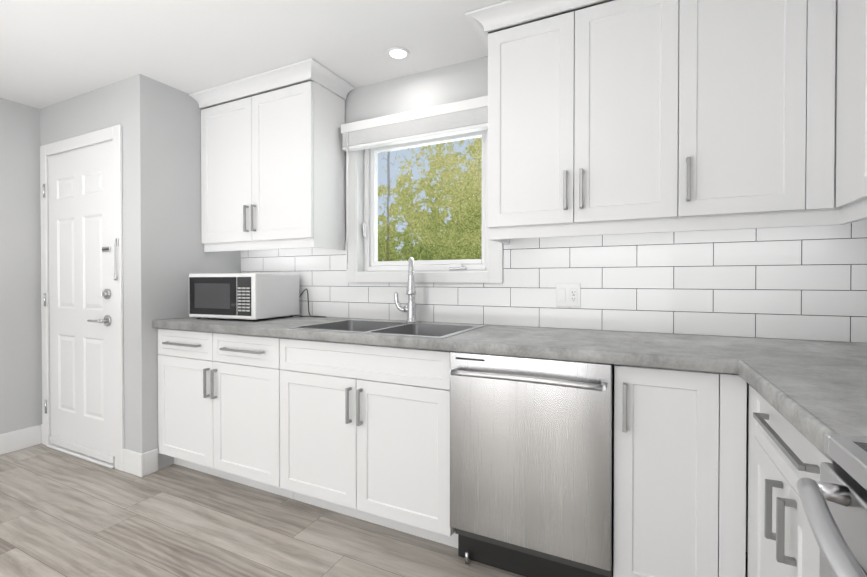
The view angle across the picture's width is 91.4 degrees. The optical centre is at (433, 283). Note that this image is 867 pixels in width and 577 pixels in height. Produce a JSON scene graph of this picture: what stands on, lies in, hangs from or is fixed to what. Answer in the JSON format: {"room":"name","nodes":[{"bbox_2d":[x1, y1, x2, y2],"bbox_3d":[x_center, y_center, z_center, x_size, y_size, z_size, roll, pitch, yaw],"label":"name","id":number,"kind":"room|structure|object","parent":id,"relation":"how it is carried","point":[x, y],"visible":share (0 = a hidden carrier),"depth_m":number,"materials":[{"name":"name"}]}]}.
{"room":"kitchen","nodes":[
{"label":"kitchen","id":0,"kind":"room"},
{"bbox_2d":[0,98,41,433],"bbox_3d":[-3.709,-0.035,1.190,0.150,2.350,4.054,0,1,26],"label":"wall","id":1,"kind":"structure","parent":0,"point":[20,321],"depth_m":2.88,"materials":[{"name":"grey paint"}]},
{"bbox_2d":[0,424,42,454],"bbox_3d":[-3.590,1.072,1.242,0.029,0.135,3.874,0,1,26],"label":"baseboard","id":2,"kind":"structure","parent":1,"relation":"attached to","point":[16,440],"depth_m":2.87,"materials":[{"name":"white wood"}]},
{"bbox_2d":[40,79,126,448],"bbox_3d":[-2.336,-0.051,2.860,1.168,2.350,0.150,0,1,26],"label":"wall","id":3,"kind":"structure","parent":0,"point":[95,110],"depth_m":2.66,"materials":[{"name":"grey paint"}]},
{"bbox_2d":[43,141,118,463],"bbox_3d":[-2.293,0.115,2.744,0.907,1.975,0.104,0,1,26],"label":"entry door","id":4,"kind":"structure","parent":3,"relation":"in","point":[82,278],"depth_m":2.75,"materials":[{"name":"white wood"}]},
{"bbox_2d":[40,124,123,470],"bbox_3d":[-2.274,0.083,2.815,0.960,2.082,0.180,0,1,26],"label":"door frame","id":5,"kind":"structure","parent":3,"relation":"attached to","point":[105,135],"depth_m":2.62,"materials":[{"name":"white wood"}]},
{"bbox_2d":[125,74,240,469],"bbox_3d":[-1.624,-0.051,2.819,0.150,2.350,0.696,0,1,26],"label":"wall","id":6,"kind":"structure","parent":0,"point":[166,255],"depth_m":2.55,"materials":[{"name":"grey paint"}]},
{"bbox_2d":[0,0,613,108],"bbox_3d":[-1.347,-1.234,0.505,4.990,0.060,4.900,0,1,26],"label":"ceiling","id":7,"kind":"structure","parent":0,"point":[52,52],"depth_m":2.12,"materials":[{"name":"white paint"}]},
{"bbox_2d":[387,47,409,59],"bbox_3d":[-0.186,-1.216,2.236,0.120,0.008,0.120,0,1,26],"label":"recessed light","id":8,"kind":"object","parent":7,"relation":"in","point":[398,53],"visible":1,"depth_m":2.23,"materials":[{"name":"white plastic"}]},
{"bbox_2d":[0,443,747,576],"bbox_3d":[-1.216,1.173,0.798,4.990,0.060,5.500,0,1,26],"label":"floor","id":9,"kind":"structure","parent":0,"point":[62,514],"depth_m":1.93,"materials":[{"name":"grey wood"}]},
{"bbox_2d":[158,328,293,498],"bbox_3d":[-1.099,0.691,2.597,0.991,0.866,0.627,0,1,26],"label":"base cabinet","id":10,"kind":"object","parent":9,"relation":"on","point":[218,404],"visible":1,"depth_m":2.32,"materials":[{"name":"white wood"}]},
{"bbox_2d":[280,338,457,547],"bbox_3d":[-0.229,0.695,2.176,0.937,0.866,0.627,0,1,26],"label":"base cabinet","id":11,"kind":"object","parent":9,"relation":"on","point":[365,432],"visible":0.83,"depth_m":1.90,"materials":[{"name":"white wood"}]},
{"bbox_2d":[152,316,866,373],"bbox_3d":[0.039,0.243,2.044,3.516,0.043,0.628,0,1,26],"label":"countertop","id":12,"kind":"structure","parent":11,"relation":"on","point":[704,353],"depth_m":1.65,"materials":[{"name":"concrete"}]},
{"bbox_2d":[189,273,325,320],"bbox_3d":[-1.086,0.075,2.668,0.731,0.279,0.431,0,1,20],"label":"microwave","id":13,"kind":"object","parent":12,"relation":"on","point":[253,296],"visible":0.98,"depth_m":2.52,"materials":[{"name":"grey metal"}]},
{"bbox_2d":[290,319,485,350],"bbox_3d":[-0.223,0.311,2.165,0.850,0.189,0.544,0,1,26],"label":"sink","id":14,"kind":"object","parent":12,"relation":"in","point":[416,329],"visible":0.19,"depth_m":2.27,"materials":[{"name":"silver metal"}]},
{"bbox_2d":[394,257,416,322],"bbox_3d":[-0.153,0.034,2.327,0.186,0.361,0.168,0,1,26],"label":"faucet","id":15,"kind":"object","parent":12,"relation":"on","point":[410,309],"visible":1,"depth_m":2.35,"materials":[{"name":"grey metal"}]},
{"bbox_2d":[449,351,613,576],"bbox_3d":[0.454,0.699,1.814,0.598,0.863,0.683,0,1,26],"label":"dishwasher","id":16,"kind":"object","parent":9,"relation":"on","point":[531,467],"visible":0.96,"depth_m":1.55,"materials":[{"name":"grey metal"}]},
{"bbox_2d":[613,364,746,576],"bbox_3d":[0.908,0.700,1.626,0.373,0.866,0.627,0,1,26],"label":"base cabinet","id":17,"kind":"object","parent":9,"relation":"on","point":[679,473],"visible":0.98,"depth_m":1.37,"materials":[{"name":"white wood"}]},
{"bbox_2d":[732,356,866,463],"bbox_3d":[1.047,0.254,0.822,0.636,0.043,0.690,0,1,26],"label":"countertop","id":18,"kind":"structure","parent":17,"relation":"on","point":[813,392],"depth_m":0.93,"materials":[{"name":"concrete"}]},
{"bbox_2d":[748,385,831,576],"bbox_3d":[1.054,0.708,0.839,0.635,0.866,0.716,0,1,26],"label":"base cabinet","id":19,"kind":"object","parent":9,"relation":"on","point":[784,455],"visible":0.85,"depth_m":0.98,"materials":[{"name":"white wood"}]},
{"bbox_2d":[796,433,866,576],"bbox_3d":[0.685,0.605,0.193,0.732,1.083,0.758,0,1,26],"label":"range","id":20,"kind":"object","parent":9,"relation":"on","point":[834,501],"visible":1,"depth_m":0.55,"materials":[{"name":"silver metal"}]},
{"bbox_2d":[293,56,858,551],"bbox_3d":[0.213,-0.047,2.400,3.822,2.350,0.150,0,1,26],"label":"wall","id":21,"kind":"structure","parent":0,"point":[449,84],"depth_m":2.43,"materials":[{"name":"grey paint"}]},
{"bbox_2d":[189,58,354,251],"bbox_3d":[-1.032,-0.718,2.685,1.024,1.010,0.386,0,1,26],"label":"upper cabinet","id":22,"kind":"object","parent":21,"relation":"attached to","point":[272,169],"visible":1,"depth_m":2.56,"materials":[{"name":"white wood"}]},
{"bbox_2d":[346,117,502,282],"bbox_3d":[-0.062,-0.495,2.502,1.010,0.976,0.149,0,1,26],"label":"window unit","id":23,"kind":"structure","parent":21,"relation":"in","point":[370,236],"depth_m":2.59,"materials":[{"name":"white plastic"}]},
{"bbox_2d":[341,96,487,268],"bbox_3d":[-0.109,-0.533,2.403,0.992,0.882,0.068,0,1,26],"label":"window blinds","id":24,"kind":"object","parent":23,"relation":"attached to","point":[458,117],"visible":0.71,"depth_m":2.37,"materials":[{"name":"white fabric"}]},
{"bbox_2d":[241,219,866,342],"bbox_3d":[0.179,-0.027,2.329,3.520,0.489,0.008,0,1,26],"label":"tile backsplash","id":25,"kind":"structure","parent":21,"relation":"attached to","point":[805,283],"depth_m":1.93,"materials":[{"name":"white tile"}]},
{"bbox_2d":[556,283,580,306],"bbox_3d":[0.663,0.055,2.086,0.116,0.116,0.009,0,1,26],"label":"outlet","id":26,"kind":"object","parent":25,"relation":"attached to","point":[567,294],"visible":1,"depth_m":2.08,"materials":[{"name":"white plastic"}]},
{"bbox_2d":[485,0,684,235],"bbox_3d":[0.656,-0.703,1.913,0.760,0.894,0.306,0,1,26],"label":"upper cabinet","id":27,"kind":"object","parent":21,"relation":"attached to","point":[615,117],"depth_m":1.75,"materials":[{"name":"white wood"}]},
{"bbox_2d":[677,0,836,227],"bbox_3d":[1.203,-0.701,1.648,0.454,0.894,0.306,0,1,26],"label":"upper cabinet","id":28,"kind":"object","parent":21,"relation":"attached to","point":[745,59],"depth_m":1.53,"materials":[{"name":"white wood"}]},
{"bbox_2d":[801,0,866,215],"bbox_3d":[1.421,-0.698,1.300,0.387,0.894,0.171,0,1,26],"label":"upper cabinet","id":29,"kind":"object","parent":21,"relation":"attached to","point":[827,122],"depth_m":1.42,"materials":[{"name":"white wood"}]},
{"bbox_2d":[849,0,866,207],"bbox_3d":[1.235,-0.693,0.834,0.314,0.894,0.831,0,1,26],"label":"upper cabinet","id":30,"kind":"object","parent":21,"relation":"attached to","point":[857,182],"depth_m":1.26,"materials":[{"name":"white wood"}]},
{"label":"outside","id":31,"kind":"structure","parent":0,"visible":0},
{"bbox_2d":[378,137,481,260],"bbox_3d":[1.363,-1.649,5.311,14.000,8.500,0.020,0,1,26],"label":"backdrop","id":32,"kind":"structure","parent":31,"point":[413,244],"depth_m":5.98,"materials":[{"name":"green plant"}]}
]}

